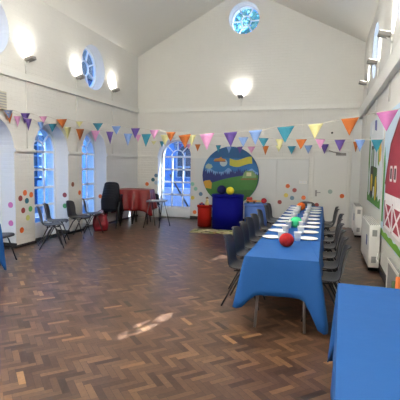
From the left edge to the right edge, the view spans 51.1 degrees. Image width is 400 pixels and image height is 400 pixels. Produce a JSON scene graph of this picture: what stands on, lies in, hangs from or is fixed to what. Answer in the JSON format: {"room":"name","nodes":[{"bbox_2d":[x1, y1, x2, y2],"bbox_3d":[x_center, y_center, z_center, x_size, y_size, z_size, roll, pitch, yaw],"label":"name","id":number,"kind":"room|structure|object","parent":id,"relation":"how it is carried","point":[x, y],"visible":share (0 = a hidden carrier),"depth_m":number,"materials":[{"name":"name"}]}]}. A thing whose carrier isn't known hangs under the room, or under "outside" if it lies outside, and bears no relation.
{"room":"community hall","nodes":[
{"label":"community hall","id":0,"kind":"room"},
{"bbox_2d":[0,0,137,249],"bbox_3d":[-4.063,-1.418,6.831,0.560,4.930,14.130,2,5,17],"label":"wall","id":1,"kind":"structure","parent":0,"point":[58,42],"depth_m":9.28,"materials":[{"name":"paint"}]},
{"bbox_2d":[0,91,6,109],"bbox_3d":[-3.543,-1.761,7.365,0.106,0.320,0.300,2,5,17],"label":"air vent","id":2,"kind":"object","parent":1,"relation":"attached to","point":[3,95],"visible":1,"depth_m":7.41,"materials":[{"name":"beige plastic"}]},
{"bbox_2d":[14,148,34,152],"bbox_3d":[-3.390,-0.963,8.110,0.035,0.070,0.550,2,5,17],"label":"trim","id":3,"kind":"structure","parent":1,"relation":"attached to","point":[15,149],"depth_m":8.04,"materials":[{"name":"white"}]},
{"bbox_2d":[23,55,36,148],"bbox_3d":[-3.270,-1.878,8.080,0.213,1.763,0.140,2,5,17],"label":"wall lamp","id":4,"kind":"object","parent":1,"relation":"attached to","point":[30,58],"visible":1,"depth_m":8.04,"materials":[{"name":"white metal"}]},
{"bbox_2d":[34,126,56,237],"bbox_3d":[-3.524,-0.407,9.094,0.080,2.455,1.170,2,5,17],"label":"window","id":5,"kind":"structure","parent":1,"relation":"in","point":[40,229],"depth_m":9.31,"materials":[{"name":"white wood"}]},
{"bbox_2d":[0,66,138,112],"bbox_3d":[-3.834,-2.222,6.405,0.060,0.130,13.570,2,5,17],"label":"trim","id":6,"kind":"structure","parent":1,"relation":"attached to","point":[5,71],"depth_m":9.04,"materials":[{"name":"white wood"}]},
{"bbox_2d":[3,215,137,247],"bbox_3d":[-3.150,0.726,9.800,0.380,0.090,7.138,2,5,17],"label":"baseboard","id":7,"kind":"structure","parent":1,"relation":"attached to","point":[14,245],"depth_m":8.45,"materials":[{"name":"black"}]},
{"bbox_2d":[68,151,82,154],"bbox_3d":[-2.894,-1.093,9.762,0.035,0.070,0.570,2,5,17],"label":"trim","id":8,"kind":"structure","parent":1,"relation":"attached to","point":[69,152],"depth_m":9.71,"materials":[{"name":"white paint"}]},
{"bbox_2d":[75,74,85,151],"bbox_3d":[-2.777,-2.008,9.722,0.213,1.763,0.140,2,5,17],"label":"wall lamp","id":9,"kind":"object","parent":1,"relation":"attached to","point":[81,76],"visible":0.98,"depth_m":9.69,"materials":[{"name":"white metal"}]},
{"bbox_2d":[82,134,94,226],"bbox_3d":[-3.025,-0.538,10.756,0.080,2.455,1.170,2,5,17],"label":"window","id":10,"kind":"structure","parent":1,"relation":"in","point":[90,141],"depth_m":11.05,"materials":[{"name":"white wood"}]},
{"bbox_2d":[82,47,95,87],"bbox_3d":[-2.900,-3.296,10.475,0.060,1.080,1.080,2,5,17],"label":"window","id":11,"kind":"structure","parent":1,"relation":"in","point":[86,48],"depth_m":10.74,"materials":[{"name":"white wood"}]},
{"bbox_2d":[111,88,119,153],"bbox_3d":[-2.289,-2.136,11.346,0.213,1.763,0.140,2,5,17],"label":"wall lamp","id":12,"kind":"object","parent":1,"relation":"attached to","point":[114,90],"visible":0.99,"depth_m":11.33,"materials":[{"name":"white metal"}]},
{"bbox_2d":[107,154,137,157],"bbox_3d":[-2.198,-1.276,12.078,0.035,0.070,1.940,2,5,17],"label":"trim","id":13,"kind":"structure","parent":1,"relation":"attached to","point":[114,155],"depth_m":11.91,"materials":[{"name":"white wood"}]},
{"bbox_2d":[0,216,385,399],"bbox_3d":[-0.967,1.140,6.066,7.060,0.050,14.140,2,5,17],"label":"floor","id":14,"kind":"structure","parent":0,"point":[127,311],"depth_m":4.31,"materials":[{"name":"brown wood"}]},
{"bbox_2d":[0,232,16,265],"bbox_3d":[-3.341,0.616,6.829,0.492,0.809,0.431,2,5,11],"label":"chair","id":15,"kind":"object","parent":14,"relation":"on","point":[4,234],"visible":0.77,"depth_m":6.93,"materials":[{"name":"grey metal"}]},
{"bbox_2d":[36,206,63,249],"bbox_3d":[-2.896,0.518,8.073,0.492,0.809,0.431,-1,5,-25],"label":"chair","id":16,"kind":"object","parent":14,"relation":"on","point":[50,225],"visible":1,"depth_m":7.97,"materials":[{"name":"grey metal"}]},
{"bbox_2d":[43,203,68,243],"bbox_3d":[-2.976,0.471,8.624,0.492,0.809,0.432,0,5,-9],"label":"chair","id":17,"kind":"object","parent":14,"relation":"on","point":[46,206],"visible":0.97,"depth_m":8.65,"materials":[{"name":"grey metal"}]},
{"bbox_2d":[65,200,91,238],"bbox_3d":[-2.717,0.420,9.285,0.492,0.809,0.431,2,5,10],"label":"chair","id":18,"kind":"object","parent":14,"relation":"on","point":[71,210],"visible":1,"depth_m":9.32,"materials":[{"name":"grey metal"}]},
{"bbox_2d":[82,198,103,232],"bbox_3d":[-2.567,0.364,9.975,0.492,0.809,0.432,-1,5,-18],"label":"chair","id":19,"kind":"object","parent":14,"relation":"on","point":[84,203],"visible":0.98,"depth_m":9.84,"materials":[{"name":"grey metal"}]},
{"bbox_2d":[93,210,108,230],"bbox_3d":[-2.424,0.491,10.238,0.374,0.507,0.283,1,5,-1],"label":"shopping bag","id":20,"kind":"object","parent":14,"relation":"on","point":[103,219],"visible":0.9,"depth_m":10.12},
{"bbox_2d":[101,197,120,226],"bbox_3d":[-2.305,0.305,10.737,0.431,0.809,0.492,1,5,3],"label":"chair","id":21,"kind":"object","parent":14,"relation":"on","point":[108,204],"visible":0.95,"depth_m":10.55,"materials":[{"name":"black plastic"}]},
{"bbox_2d":[101,194,120,225],"bbox_3d":[-2.294,0.241,10.752,0.431,0.809,0.492,1,5,3],"label":"chair","id":22,"kind":"object","parent":21,"relation":"on","point":[104,195],"visible":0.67,"depth_m":10.54,"materials":[{"name":"black plastic"}]},
{"bbox_2d":[102,192,121,223],"bbox_3d":[-2.283,0.178,10.767,0.431,0.809,0.492,1,5,3],"label":"chair","id":23,"kind":"object","parent":22,"relation":"on","point":[103,193],"visible":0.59,"depth_m":10.55,"materials":[{"name":"black plastic"}]},
{"bbox_2d":[103,189,121,220],"bbox_3d":[-2.272,0.115,10.781,0.431,0.809,0.492,1,5,3],"label":"chair","id":24,"kind":"object","parent":23,"relation":"on","point":[105,190],"visible":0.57,"depth_m":10.57,"materials":[{"name":"black plastic"}]},
{"bbox_2d":[103,187,122,218],"bbox_3d":[-2.260,0.052,10.796,0.431,0.809,0.492,1,5,3],"label":"chair","id":25,"kind":"object","parent":24,"relation":"on","point":[113,188],"visible":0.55,"depth_m":10.61,"materials":[{"name":"black plastic"}]},
{"bbox_2d":[103,184,122,215],"bbox_3d":[-2.249,-0.012,10.811,0.431,0.809,0.492,1,5,3],"label":"chair","id":26,"kind":"object","parent":25,"relation":"on","point":[107,185],"visible":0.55,"depth_m":10.61,"materials":[{"name":"black plastic"}]},
{"bbox_2d":[103,182,123,213],"bbox_3d":[-2.238,-0.075,10.826,0.431,0.809,0.492,1,5,3],"label":"chair","id":27,"kind":"object","parent":26,"relation":"on","point":[106,183],"visible":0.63,"depth_m":10.66,"materials":[{"name":"black plastic"}]},
{"bbox_2d":[145,193,159,219],"bbox_3d":[-1.379,0.189,12.283,0.431,0.809,0.492,1,5,-1],"label":"chair","id":28,"kind":"object","parent":14,"relation":"on","point":[156,195],"visible":0.32,"depth_m":12.13,"materials":[{"name":"black"}]},
{"bbox_2d":[143,199,169,227],"bbox_3d":[-1.122,0.358,10.920,0.660,0.702,0.460,1,5,2],"label":"folding table","id":29,"kind":"object","parent":14,"relation":"on","point":[149,200],"visible":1,"depth_m":10.80,"materials":[{"name":"grey laminate"}]},
{"bbox_2d":[197,204,211,226],"bbox_3d":[0.124,0.415,11.221,0.412,0.570,0.412,2,5,17],"label":"plinth","id":30,"kind":"object","parent":14,"relation":"on","point":[204,219],"visible":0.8,"depth_m":11.06,"materials":[{"name":"red"}]},
{"bbox_2d":[189,228,231,233],"bbox_3d":[0.440,0.777,10.296,1.320,0.012,0.600,2,5,11],"label":"play mat","id":31,"kind":"object","parent":14,"relation":"on","point":[212,231],"visible":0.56,"depth_m":10.26,"materials":[{"name":"beige fabric"}]},
{"bbox_2d":[212,193,243,229],"bbox_3d":[0.720,0.293,10.927,0.842,0.880,0.842,2,5,17],"label":"plinth","id":32,"kind":"object","parent":14,"relation":"on","point":[227,210],"visible":0.88,"depth_m":10.57,"materials":[{"name":"blue fabric"}]},
{"bbox_2d":[217,185,225,193],"bbox_3d":[0.567,-0.268,10.929,0.237,0.230,0.238,2,5,17],"label":"pom pom","id":33,"kind":"object","parent":32,"relation":"on","point":[221,189],"visible":0.97,"depth_m":10.85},
{"bbox_2d":[226,187,233,194],"bbox_3d":[0.777,-0.236,10.764,0.206,0.200,0.207,2,5,17],"label":"pom pom","id":34,"kind":"object","parent":32,"relation":"on","point":[229,190],"visible":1,"depth_m":10.70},
{"bbox_2d":[228,226,249,288],"bbox_3d":[0.658,0.775,5.627,0.492,0.809,0.432,3,5,25],"label":"chair","id":35,"kind":"object","parent":14,"relation":"on","point":[237,231],"visible":0.61,"depth_m":5.71,"materials":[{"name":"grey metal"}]},
{"bbox_2d":[221,234,265,309],"bbox_3d":[0.512,0.827,4.981,0.492,0.809,0.432,2,5,19],"label":"chair","id":36,"kind":"object","parent":14,"relation":"on","point":[233,262],"visible":0.71,"depth_m":5.03,"materials":[{"name":"grey plastic"}]},
{"bbox_2d":[238,221,255,277],"bbox_3d":[0.812,0.731,6.182,0.492,0.809,0.431,3,5,20],"label":"chair","id":37,"kind":"object","parent":14,"relation":"on","point":[243,224],"visible":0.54,"depth_m":6.29,"materials":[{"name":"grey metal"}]},
{"bbox_2d":[245,217,260,242],"bbox_3d":[0.956,0.690,6.703,0.492,0.809,0.432,3,5,23],"label":"chair","id":38,"kind":"object","parent":14,"relation":"on","point":[253,238],"visible":0.49,"depth_m":6.81,"materials":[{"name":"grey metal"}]},
{"bbox_2d":[244,202,266,228],"bbox_3d":[1.486,0.405,11.167,0.632,0.640,0.632,2,5,17],"label":"plinth","id":39,"kind":"object","parent":14,"relation":"on","point":[250,207],"visible":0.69,"depth_m":10.93,"materials":[{"name":"blue"}]},
{"bbox_2d":[246,197,260,202],"bbox_3d":[1.424,0.006,11.098,0.390,0.160,0.136,2,5,11],"label":"toy vehicle","id":40,"kind":"object","parent":39,"relation":"on","point":[249,199],"visible":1,"depth_m":11.06,"materials":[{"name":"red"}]},
{"bbox_2d":[250,213,264,237],"bbox_3d":[1.097,0.649,7.213,0.492,0.809,0.431,3,5,25],"label":"chair","id":41,"kind":"object","parent":14,"relation":"on","point":[254,216],"visible":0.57,"depth_m":7.34,"materials":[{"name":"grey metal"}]},
{"bbox_2d":[257,209,270,231],"bbox_3d":[1.305,0.591,7.949,0.492,0.809,0.432,3,5,19],"label":"chair","id":42,"kind":"object","parent":14,"relation":"on","point":[259,211],"visible":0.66,"depth_m":8.04,"materials":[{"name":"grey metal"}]},
{"bbox_2d":[263,205,276,223],"bbox_3d":[1.589,0.512,8.936,0.492,0.809,0.432,2,5,19],"label":"chair","id":43,"kind":"object","parent":14,"relation":"on","point":[267,212],"visible":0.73,"depth_m":9.02,"materials":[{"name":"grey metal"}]},
{"bbox_2d":[266,203,278,219],"bbox_3d":[1.712,0.477,9.389,0.492,0.809,0.432,3,5,20],"label":"chair","id":44,"kind":"object","parent":14,"relation":"on","point":[268,204],"visible":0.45,"depth_m":9.51,"materials":[{"name":"grey metal"}]},
{"bbox_2d":[253,295,305,333],"bbox_3d":[1.064,0.868,5.047,0.690,0.727,1.920,2,5,17],"label":"folding table","id":45,"kind":"object","parent":14,"relation":"on","point":[257,296],"visible":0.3,"depth_m":4.12,"materials":[{"name":"grey metal"}]},
{"bbox_2d":[232,205,327,334],"bbox_3d":[1.636,0.687,6.852,0.981,0.663,5.990,2,5,17],"label":"tablecloth","id":46,"kind":"object","parent":45,"relation":"on","point":[270,268],"visible":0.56,"depth_m":4.13,"materials":[{"name":"blue fabric"}]},
{"bbox_2d":[262,235,277,238],"bbox_3d":[0.906,0.467,5.271,0.248,0.017,0.248,2,5,17],"label":"paper plate","id":47,"kind":"object","parent":46,"relation":"on","point":[265,236],"visible":0.77,"depth_m":5.32,"materials":[{"name":"white paper"}]},
{"bbox_2d":[268,229,282,231],"bbox_3d":[1.067,0.424,5.813,0.248,0.017,0.248,2,5,17],"label":"paper plate","id":48,"kind":"object","parent":46,"relation":"on","point":[272,230],"visible":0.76,"depth_m":5.84,"materials":[{"name":"white paper"}]},
{"bbox_2d":[278,231,284,237],"bbox_3d":[0.995,0.437,5.108,0.096,0.106,0.096,2,5,17],"label":"paper cup","id":49,"kind":"object","parent":46,"relation":"on","point":[280,233],"visible":0.62,"depth_m":5.08,"materials":[{"name":"white paper"}]},
{"bbox_2d":[282,225,288,232],"bbox_3d":[1.150,0.396,5.624,0.096,0.106,0.096,2,5,17],"label":"paper cup","id":50,"kind":"object","parent":46,"relation":"on","point":[285,227],"visible":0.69,"depth_m":5.59,"materials":[{"name":"white paper"}]},
{"bbox_2d":[279,233,293,246],"bbox_3d":[0.968,0.447,4.687,0.163,0.156,0.160,2,5,17],"label":"ball","id":51,"kind":"object","parent":46,"relation":"on","point":[286,239],"visible":1,"depth_m":4.63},
{"bbox_2d":[286,220,291,227],"bbox_3d":[1.293,0.358,6.112,0.096,0.106,0.096,2,5,17],"label":"paper cup","id":52,"kind":"object","parent":46,"relation":"on","point":[288,222],"visible":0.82,"depth_m":6.08,"materials":[{"name":"white paper"}]},
{"bbox_2d":[290,217,301,227],"bbox_3d":[1.416,0.325,6.176,0.171,0.164,0.169,2,5,17],"label":"ball","id":53,"kind":"object","parent":46,"relation":"on","point":[295,220],"visible":0.81,"depth_m":6.12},
{"bbox_2d":[294,231,301,240],"bbox_3d":[1.186,0.441,5.088,0.096,0.106,0.096,2,5,17],"label":"paper cup","id":54,"kind":"object","parent":46,"relation":"on","point":[297,235],"visible":1,"depth_m":5.06,"materials":[{"name":"white paper"}]},
{"bbox_2d":[297,202,304,209],"bbox_3d":[2.076,0.132,8.601,0.174,0.166,0.171,2,5,17],"label":"ball","id":55,"kind":"object","parent":46,"relation":"on","point":[301,204],"visible":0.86,"depth_m":8.54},
{"bbox_2d":[298,226,304,233],"bbox_3d":[1.348,0.402,5.593,0.096,0.106,0.096,2,5,17],"label":"paper cup","id":56,"kind":"object","parent":46,"relation":"on","point":[300,228],"visible":0.84,"depth_m":5.56,"materials":[{"name":"white paper"}]},
{"bbox_2d":[299,221,304,225],"bbox_3d":[1.476,0.364,6.063,0.096,0.106,0.096,2,5,17],"label":"paper cup","id":57,"kind":"object","parent":46,"relation":"on","point":[301,223],"visible":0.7,"depth_m":6.03,"materials":[{"name":"white paper"}]},
{"bbox_2d":[301,236,317,239],"bbox_3d":[1.336,0.479,5.195,0.248,0.017,0.248,2,5,17],"label":"paper plate","id":58,"kind":"object","parent":46,"relation":"on","point":[302,237],"visible":0.85,"depth_m":5.23,"materials":[{"name":"white paper"}]},
{"bbox_2d":[304,230,318,233],"bbox_3d":[1.489,0.440,5.692,0.248,0.017,0.248,2,5,17],"label":"paper plate","id":59,"kind":"object","parent":46,"relation":"on","point":[305,231],"visible":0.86,"depth_m":5.71,"materials":[{"name":"white paper"}]},
{"bbox_2d":[305,225,318,228],"bbox_3d":[1.639,0.401,6.184,0.248,0.017,0.248,2,5,17],"label":"paper plate","id":60,"kind":"object","parent":46,"relation":"on","point":[306,226],"visible":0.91,"depth_m":6.22,"materials":[{"name":"white paper"}]},
{"bbox_2d":[302,201,314,205],"bbox_3d":[2.482,0.452,9.815,0.432,0.809,0.492,2,5,17],"label":"chair","id":61,"kind":"object","parent":14,"relation":"on","point":[304,202],"visible":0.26,"depth_m":9.98,"materials":[{"name":"grey metal"}]},
{"bbox_2d":[301,245,351,321],"bbox_3d":[1.361,0.878,4.519,0.492,0.809,0.431,2,5,16],"label":"chair","id":62,"kind":"object","parent":14,"relation":"on","point":[328,278],"visible":0.65,"depth_m":4.44,"materials":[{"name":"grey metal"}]},
{"bbox_2d":[324,206,337,241],"bbox_3d":[2.675,0.532,8.892,0.492,0.809,0.432,2,5,19],"label":"chair","id":63,"kind":"object","parent":14,"relation":"on","point":[325,222],"visible":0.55,"depth_m":8.82,"materials":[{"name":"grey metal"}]},
{"bbox_2d":[324,209,339,249],"bbox_3d":[2.531,0.570,8.414,0.492,0.809,0.431,3,5,19],"label":"chair","id":64,"kind":"object","parent":14,"relation":"on","point":[327,226],"visible":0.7,"depth_m":8.26,"materials":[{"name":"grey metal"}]},
{"bbox_2d":[323,218,342,269],"bbox_3d":[2.052,0.696,6.820,0.492,0.809,0.431,2,5,18],"label":"chair","id":65,"kind":"object","parent":14,"relation":"on","point":[326,239],"visible":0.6,"depth_m":6.78,"materials":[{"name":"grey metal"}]},
{"bbox_2d":[323,223,343,280],"bbox_3d":[1.884,0.740,6.258,0.492,0.809,0.431,2,5,15],"label":"chair","id":66,"kind":"object","parent":14,"relation":"on","point":[339,228],"visible":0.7,"depth_m":6.24,"materials":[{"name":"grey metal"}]},
{"bbox_2d":[324,213,343,250],"bbox_3d":[2.322,0.640,7.543,0.492,0.809,0.432,2,5,14],"label":"chair","id":67,"kind":"object","parent":14,"relation":"on","point":[329,233],"visible":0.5,"depth_m":7.51,"materials":[{"name":"grey plastic"}]},
{"bbox_2d":[323,230,346,285],"bbox_3d":[1.694,0.790,5.625,0.492,0.809,0.431,3,5,19],"label":"chair","id":68,"kind":"object","parent":14,"relation":"on","point":[328,255],"visible":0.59,"depth_m":5.51,"materials":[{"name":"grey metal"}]},
{"bbox_2d":[322,236,348,294],"bbox_3d":[1.522,0.836,5.054,0.492,0.809,0.432,2,5,16],"label":"chair","id":69,"kind":"object","parent":14,"relation":"on","point":[329,265],"visible":0.52,"depth_m":5.05,"materials":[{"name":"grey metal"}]},
{"bbox_2d":[351,203,362,237],"bbox_3d":[3.817,0.472,10.198,0.164,0.736,1.104,2,5,17],"label":"heater","id":70,"kind":"object","parent":14,"relation":"on","point":[357,209],"visible":0.97,"depth_m":9.69,"materials":[{"name":"white metal"}]},
{"bbox_2d":[361,215,381,270],"bbox_3d":[2.892,0.716,7.107,0.170,0.736,1.675,2,5,17],"label":"heater","id":71,"kind":"object","parent":14,"relation":"on","point":[370,233],"visible":1,"depth_m":6.58,"materials":[{"name":"white metal"}]},
{"bbox_2d":[363,215,378,224],"bbox_3d":[2.931,0.343,7.199,0.125,0.006,1.320,2,5,17],"label":"grille","id":72,"kind":"object","parent":71,"relation":"attached to","point":[369,220],"depth_m":7.13,"materials":[{"name":"grey metal"}]},
{"bbox_2d":[371,256,375,262],"bbox_3d":[2.721,0.938,6.564,0.070,0.100,0.004,2,5,17],"label":"vent","id":73,"kind":"object","parent":71,"relation":"attached to","point":[373,258],"depth_m":6.56,"materials":[{"name":"grey"}]},
{"bbox_2d":[372,230,376,236],"bbox_3d":[2.727,0.519,6.529,0.070,0.100,0.004,2,5,17],"label":"vent","id":74,"kind":"object","parent":71,"relation":"attached to","point":[374,232],"depth_m":6.53,"materials":[{"name":"grey"}]},
{"bbox_2d":[386,258,399,287],"bbox_3d":[2.337,1.016,5.069,0.040,0.460,0.870,2,5,17],"label":"leaning board","id":75,"kind":"object","parent":14,"relation":"on","point":[392,271],"visible":0.5,"depth_m":5.20,"materials":[{"name":"grey wood"}]},
{"bbox_2d":[395,277,399,288],"bbox_3d":[2.108,1.058,4.476,0.052,0.470,0.051,2,5,17],"label":"tube","id":76,"kind":"object","parent":14,"relation":"on","point":[397,282],"visible":0.27,"depth_m":4.44,"materials":[{"name":"orange plastic"}]},
{"bbox_3d":[1.125,1.092,2.366,0.670,0.726,1.700,2,5,19],"label":"folding table","id":77,"kind":"object","parent":14,"relation":"on","visible":0},
{"bbox_2d":[327,283,399,399],"bbox_3d":[1.116,1.053,2.375,0.788,0.663,1.840,2,5,19],"label":"tablecloth","id":78,"kind":"object","parent":77,"relation":"on","point":[364,346],"visible":1,"depth_m":2.17,"materials":[{"name":"blue fabric"}]},
{"bbox_3d":[-3.425,0.745,5.716,0.680,0.726,1.120,2,5,15],"label":"folding table","id":79,"kind":"object","parent":14,"relation":"on","visible":0},
{"bbox_2d":[0,224,6,269],"bbox_3d":[-3.412,0.728,5.709,0.872,0.703,1.308,2,5,15],"label":"tablecloth","id":80,"kind":"object","parent":79,"relation":"on","point":[2,253],"visible":1,"depth_m":6.16,"materials":[{"name":"blue fabric"}]},
{"bbox_2d":[41,0,378,56],"bbox_3d":[-0.716,-4.671,5.275,7.610,1.910,14.690,2,5,17],"label":"ceiling","id":81,"kind":"structure","parent":0,"point":[136,26],"depth_m":10.53,"materials":[{"name":"paint"}]},
{"bbox_2d":[138,0,365,226],"bbox_3d":[1.272,-2.638,12.237,6.490,6.620,0.560,2,5,17],"label":"wall","id":82,"kind":"structure","parent":0,"point":[291,57],"depth_m":11.84,"materials":[{"name":"paint"}]},
{"bbox_2d":[138,155,157,157],"bbox_3d":[-1.599,-1.335,12.890,0.645,0.070,0.035,2,5,17],"label":"trim","id":83,"kind":"structure","parent":82,"relation":"attached to","point":[139,156],"depth_m":12.89,"materials":[{"name":"white wood"}]},
{"bbox_2d":[161,140,190,217],"bbox_3d":[-0.696,-0.666,13.025,1.060,2.400,0.080,2,5,17],"label":"window","id":84,"kind":"structure","parent":82,"relation":"in","point":[172,211],"depth_m":13.05,"materials":[{"name":"white wood"}]},
{"bbox_2d":[202,147,258,200],"bbox_3d":[0.874,-0.708,12.121,1.668,1.668,0.061,2,5,17],"label":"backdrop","id":85,"kind":"structure","parent":82,"relation":"attached to","point":[234,169],"depth_m":12.07,"materials":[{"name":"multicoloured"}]},
{"bbox_2d":[190,158,276,218],"bbox_3d":[0.936,-0.338,12.210,2.555,1.730,0.030,2,5,17],"label":"wall panel","id":86,"kind":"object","parent":82,"relation":"attached to","point":[266,187],"depth_m":11.98,"materials":[{"name":"paint"}]},
{"bbox_2d":[237,94,242,105],"bbox_3d":[1.141,-2.831,11.856,0.140,0.323,0.213,2,5,17],"label":"wall lamp","id":87,"kind":"object","parent":82,"relation":"attached to","point":[240,96],"visible":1,"depth_m":11.84,"materials":[{"name":"white metal"}]},
{"bbox_2d":[231,5,259,32],"bbox_3d":[1.329,-5.140,12.043,0.880,0.880,0.060,2,5,17],"label":"window","id":88,"kind":"structure","parent":82,"relation":"in","point":[244,6],"depth_m":12.03,"materials":[{"name":"white wood"}]},
{"bbox_2d":[136,135,357,154],"bbox_3d":[0.981,-1.539,11.559,6.639,0.573,0.459,1,5,4],"label":"bunting","id":89,"kind":"object","parent":82,"relation":"hanging from","point":[324,146],"visible":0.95,"depth_m":11.52,"materials":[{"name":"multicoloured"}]},
{"bbox_2d":[139,103,359,112],"bbox_3d":[1.170,-2.611,11.950,6.340,0.130,0.050,2,5,17],"label":"trim","id":90,"kind":"structure","parent":82,"relation":"attached to","point":[342,105],"depth_m":11.83,"materials":[{"name":"white paint"}]},
{"bbox_2d":[191,156,308,158],"bbox_3d":[1.365,-1.217,12.002,3.430,0.070,0.050,2,5,17],"label":"trim","id":91,"kind":"structure","parent":82,"relation":"attached to","point":[254,157],"depth_m":11.81,"materials":[{"name":"white wood"}]},
{"bbox_2d":[276,159,308,217],"bbox_3d":[2.581,-0.273,11.722,0.870,1.730,0.030,2,5,17],"label":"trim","id":92,"kind":"structure","parent":82,"relation":"attached to","point":[289,171],"depth_m":11.70,"materials":[{"name":"paint"}]},
{"bbox_2d":[301,110,302,156],"bbox_3d":[2.812,-1.839,11.534,0.024,1.290,0.020,2,5,17],"label":"trim","id":93,"kind":"structure","parent":82,"relation":"attached to","point":[302,110],"depth_m":11.51,"materials":[{"name":"white"}]},
{"bbox_2d":[310,149,350,227],"bbox_3d":[3.529,-0.325,11.374,1.000,2.120,0.142,2,5,17],"label":"door","id":94,"kind":"structure","parent":82,"relation":"in","point":[329,171],"depth_m":11.38,"materials":[{"name":"white paint"}]},
{"bbox_2d":[349,119,361,227],"bbox_3d":[4.161,-0.693,11.203,0.220,2.900,0.050,2,5,17],"label":"trim","id":95,"kind":"structure","parent":82,"relation":"attached to","point":[357,130],"depth_m":11.17,"materials":[{"name":"paint"}]},
{"bbox_2d":[359,0,399,273],"bbox_3d":[2.652,-1.152,4.835,0.480,4.930,14.130,2,5,17],"label":"wall","id":96,"kind":"structure","parent":0,"point":[387,15],"depth_m":7.53,"materials":[{"name":"paint"}]},
{"bbox_2d":[0,111,384,152],"bbox_3d":[-0.148,-1.218,7.631,6.486,0.673,3.274,2,5,17],"label":"bunting","id":97,"kind":"object","parent":96,"relation":"hanging from","point":[339,142],"visible":0.98,"depth_m":7.95,"materials":[{"name":"multicoloured fabric"}]},
{"bbox_2d":[0,108,399,149],"bbox_3d":[-0.215,-1.245,7.402,6.488,0.724,3.108,2,5,17],"label":"bunting","id":98,"kind":"object","parent":96,"relation":"hanging from","point":[386,117],"visible":1,"depth_m":6.55,"materials":[{"name":"multicoloured fabric"}]},
{"bbox_2d":[359,80,367,124],"bbox_3d":[3.832,-2.284,9.873,0.213,1.043,0.140,2,5,17],"label":"wall lamp","id":99,"kind":"object","parent":96,"relation":"attached to","point":[361,82],"visible":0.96,"depth_m":9.79,"materials":[{"name":"white metal"}]},
{"bbox_2d":[367,59,378,114],"bbox_3d":[3.241,-2.129,7.905,0.213,1.043,0.140,2,5,17],"label":"wall lamp","id":100,"kind":"object","parent":96,"relation":"attached to","point":[374,62],"visible":0.99,"depth_m":7.83,"materials":[{"name":"white metal"}]},
{"bbox_2d":[367,110,384,210],"bbox_3d":[3.261,-0.714,7.828,0.018,1.642,2.230,2,5,17],"label":"mural","id":101,"kind":"object","parent":96,"relation":"attached to","point":[376,127],"visible":0.98,"depth_m":7.59,"materials":[{"name":"multicoloured paint"}]},
{"bbox_2d":[359,40,399,118],"bbox_3d":[2.308,-1.770,4.596,0.090,0.250,13.570,2,5,17],"label":"trim","id":102,"kind":"structure","parent":96,"relation":"attached to","point":[392,66],"depth_m":6.49,"materials":[{"name":"white"}]},
{"bbox_2d":[377,263,385,285],"bbox_3d":[2.288,1.213,4.812,0.025,0.110,13.520,2,5,17],"label":"baseboard","id":103,"kind":"structure","parent":96,"relation":"attached to","point":[380,270],"depth_m":6.16,"materials":[{"name":"black"}]},
{"bbox_2d":[377,30,392,101],"bbox_3d":[2.748,-1.999,6.263,0.213,1.043,0.140,2,5,17],"label":"wall lamp","id":104,"kind":"object","parent":96,"relation":"attached to","point":[382,33],"visible":0.97,"depth_m":6.20,"materials":[{"name":"white metal"}]},
{"bbox_2d":[380,103,399,257],"bbox_3d":[2.498,-0.285,5.311,0.014,1.902,2.620,2,5,17],"label":"mural","id":105,"kind":"object","parent":96,"relation":"attached to","point":[390,212],"visible":0.99,"depth_m":5.63,"materials":[{"name":"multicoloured paint"}]},
{"bbox_3d":[-2.044,0.123,11.595,0.431,0.809,0.492,1,5,5],"label":"chair","id":106,"kind":"object","parent":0,"visible":0},
{"bbox_2d":[111,188,157,215],"bbox_3d":[-1.797,0.027,11.611,1.216,0.713,0.879,1,5,5],"label":"draped cloth","id":107,"kind":"object","parent":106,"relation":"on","point":[133,199],"visible":0.76,"depth_m":11.27,"materials":[{"name":"red fabric"}]},
{"label":"outside","id":108,"kind":"structure","parent":0,"visible":0},
{"bbox_2d":[35,201,85,221],"bbox_3d":[-2.521,0.985,9.212,22.000,0.190,28.000,2,5,17],"label":"ground","id":109,"kind":"structure","parent":108,"point":[37,219],"depth_m":14.26,"materials":[{"name":"blue"}]},
{"bbox_2d":[34,49,92,204],"bbox_3d":[-8.639,-5.728,17.325,5.150,11.660,29.000,2,5,17],"label":"building","id":110,"kind":"structure","parent":109,"relation":"on","point":[37,146],"depth_m":17.06,"materials":[{"name":"blue stone"}]},
{"bbox_2d":[164,142,190,206],"bbox_3d":[0.105,-2.797,15.611,9.300,6.360,0.900,2,5,17],"label":"building","id":111,"kind":"structure","parent":109,"relation":"on","point":[177,162],"depth_m":15.98,"materials":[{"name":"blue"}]},
{"bbox_2d":[169,174,188,206],"bbox_3d":[-0.653,-0.199,14.417,0.841,1.390,0.070,0,5,-14],"label":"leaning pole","id":112,"kind":"object","parent":109,"relation":"on","point":[169,174],"visible":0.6,"depth_m":14.37,"materials":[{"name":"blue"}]},
{"bbox_2d":[233,9,259,33],"bbox_3d":[2.704,-4.627,16.856,3.858,9.891,3.914,2,5,17],"label":"tree","id":113,"kind":"object","parent":109,"relation":"on","point":[253,16],"visible":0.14,"depth_m":16.47,"materials":[{"name":"green plant"}]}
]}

